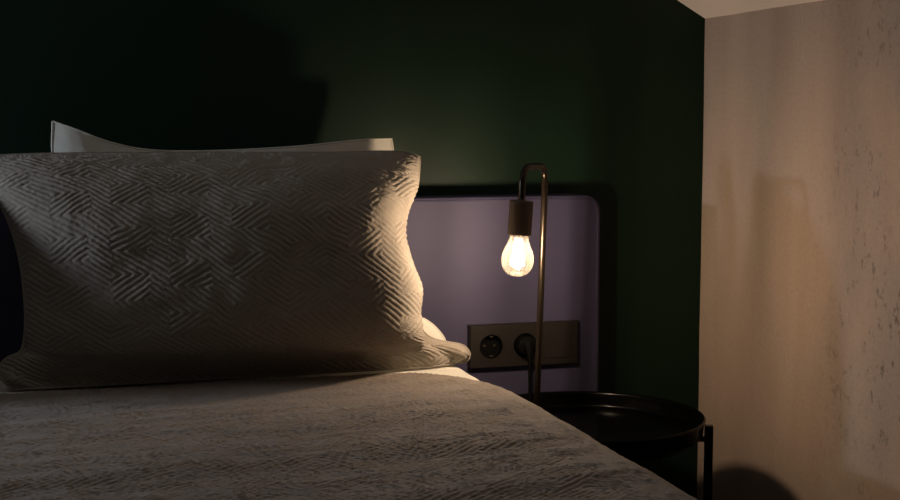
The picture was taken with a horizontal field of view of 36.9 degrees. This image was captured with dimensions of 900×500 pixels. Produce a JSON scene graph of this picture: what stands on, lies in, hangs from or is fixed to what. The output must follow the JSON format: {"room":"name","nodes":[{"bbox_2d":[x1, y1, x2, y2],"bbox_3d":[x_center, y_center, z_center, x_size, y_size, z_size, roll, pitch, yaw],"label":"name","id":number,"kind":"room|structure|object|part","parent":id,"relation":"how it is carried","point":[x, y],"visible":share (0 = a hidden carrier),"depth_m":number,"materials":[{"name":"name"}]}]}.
{"room":"bedroom","nodes":[
{"label":"bedroom","id":0,"kind":"room"},
{"bbox_2d":[0,0,704,498],"bbox_3d":[-1.215,-0.419,2.163,3.550,2.496,0.095,-2,6,-17],"label":"wall","id":1,"kind":"structure","parent":0,"point":[607,95],"depth_m":2.50,"materials":[{"name":"green paint"}]},
{"bbox_2d":[0,193,599,394],"bbox_3d":[-0.758,0.371,2.284,2.151,0.900,0.077,-2,6,-17],"label":"headboard","id":2,"kind":"object","parent":1,"relation":"attached to","point":[456,243],"visible":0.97,"depth_m":2.47,"materials":[{"name":"purple fabric"}]},
{"bbox_2d":[467,320,577,368],"bbox_3d":[0.137,0.174,2.494,0.215,0.081,0.014,-2,6,-17],"label":"electrical outlet","id":3,"kind":"object","parent":2,"relation":"attached to","point":[489,345],"visible":0.94,"depth_m":2.48,"materials":[{"name":"black plastic"}]},
{"bbox_2d":[678,0,821,18],"bbox_3d":[-0.589,-0.867,0.053,3.750,1.416,4.400,-2,6,-17],"label":"ceiling","id":4,"kind":"structure","parent":0,"point":[704,8],"depth_m":2.50,"materials":[{"name":"white paint"}]},
{"bbox_2d":[697,0,899,499],"bbox_3d":[1.147,0.344,0.747,0.114,1.258,4.300,-2,6,-17],"label":"wall","id":5,"kind":"structure","parent":0,"point":[799,327],"depth_m":2.32,"materials":[{"name":"paint"}]},
{"bbox_3d":[-0.589,1.063,0.231,3.750,0.100,4.400,-2,6,-17],"label":"floor","id":6,"kind":"structure","parent":0,"visible":0},
{"bbox_2d":[517,391,712,499],"bbox_3d":[0.234,0.548,2.346,0.406,0.536,0.406,-2,6,-17],"label":"side table","id":7,"kind":"object","parent":6,"relation":"on","point":[638,428],"visible":0.5,"depth_m":2.38,"materials":[{"name":"black metal"}]},
{"bbox_2d":[501,163,564,421],"bbox_3d":[0.150,0.078,2.338,0.109,0.460,0.312,1,5,5],"label":"table lamp","id":8,"kind":"object","parent":7,"relation":"on","point":[520,210],"visible":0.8,"depth_m":2.29,"materials":[{"name":"black"}]},
{"bbox_3d":[0.110,0.004,2.204,0.054,0.080,0.053,-2,6,-17],"label":"light bulb","id":9,"kind":"part","parent":8,"relation":"part of","materials":[{"name":"clear glass"}]},
{"bbox_2d":[507,198,532,235],"bbox_3d":[0.115,-0.053,2.200,0.042,0.062,0.039,-2,6,-17],"label":"socket","id":10,"kind":"object","parent":8,"relation":"attached to","point":[520,210],"depth_m":2.18,"materials":[{"name":"brown metal"}]},
{"bbox_3d":[0.145,0.242,2.429,0.009,0.113,0.103,0,5,0],"label":"power cord","id":11,"kind":"part","parent":8,"relation":"part of","materials":[{"name":"black plastic"}]},
{"bbox_3d":[0.136,0.079,2.263,0.021,0.448,0.118,2,6,23],"label":"stem","id":12,"kind":"part","parent":8,"relation":"part of","materials":[{"name":"brown metal"}]},
{"bbox_2d":[517,391,705,458],"bbox_3d":[0.234,0.298,2.323,0.406,0.032,0.406,-2,6,-17],"label":"tray","id":13,"kind":"object","parent":7,"relation":"on","point":[633,426],"depth_m":2.39,"materials":[{"name":"black metal"}]},
{"bbox_3d":[0.430,0.558,2.319,0.035,0.522,0.015,1,5,8],"label":"leg","id":14,"kind":"part","parent":7,"relation":"part of","materials":[{"name":"black metal"}]},
{"bbox_3d":[-0.460,0.620,1.285,1.480,0.588,2.000,-2,6,-17],"label":"bed","id":15,"kind":"object","parent":6,"relation":"on","visible":0},
{"bbox_2d":[0,365,478,393],"bbox_3d":[-0.461,0.384,1.267,1.541,0.197,2.018,-2,6,-17],"label":"fitted sheet","id":16,"kind":"object","parent":15,"relation":"on","point":[452,370],"visible":0.08,"depth_m":2.18,"materials":[{"name":"white fabric"}]},
{"bbox_2d":[0,150,470,390],"bbox_3d":[-0.328,0.028,2.125,0.792,0.361,0.214,-2,6,-17],"label":"quilted pillow","id":17,"kind":"object","parent":16,"relation":"on","point":[136,267],"visible":1,"depth_m":2.07,"materials":[{"name":"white fabric"}]},
{"bbox_2d":[51,120,445,340],"bbox_3d":[-0.325,-0.013,2.284,0.664,0.411,0.069,-2,6,-17],"label":"pillow","id":18,"kind":"object","parent":16,"relation":"on","point":[64,138],"visible":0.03,"depth_m":2.23,"materials":[{"name":"white fabric"}]},
{"bbox_2d":[0,372,697,499],"bbox_3d":[-0.369,0.437,0.972,1.560,0.266,2.227,-2,6,-17],"label":"coverlet","id":19,"kind":"object","parent":16,"relation":"on","point":[391,436],"visible":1,"depth_m":1.69,"materials":[{"name":"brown fabric"}]}
]}

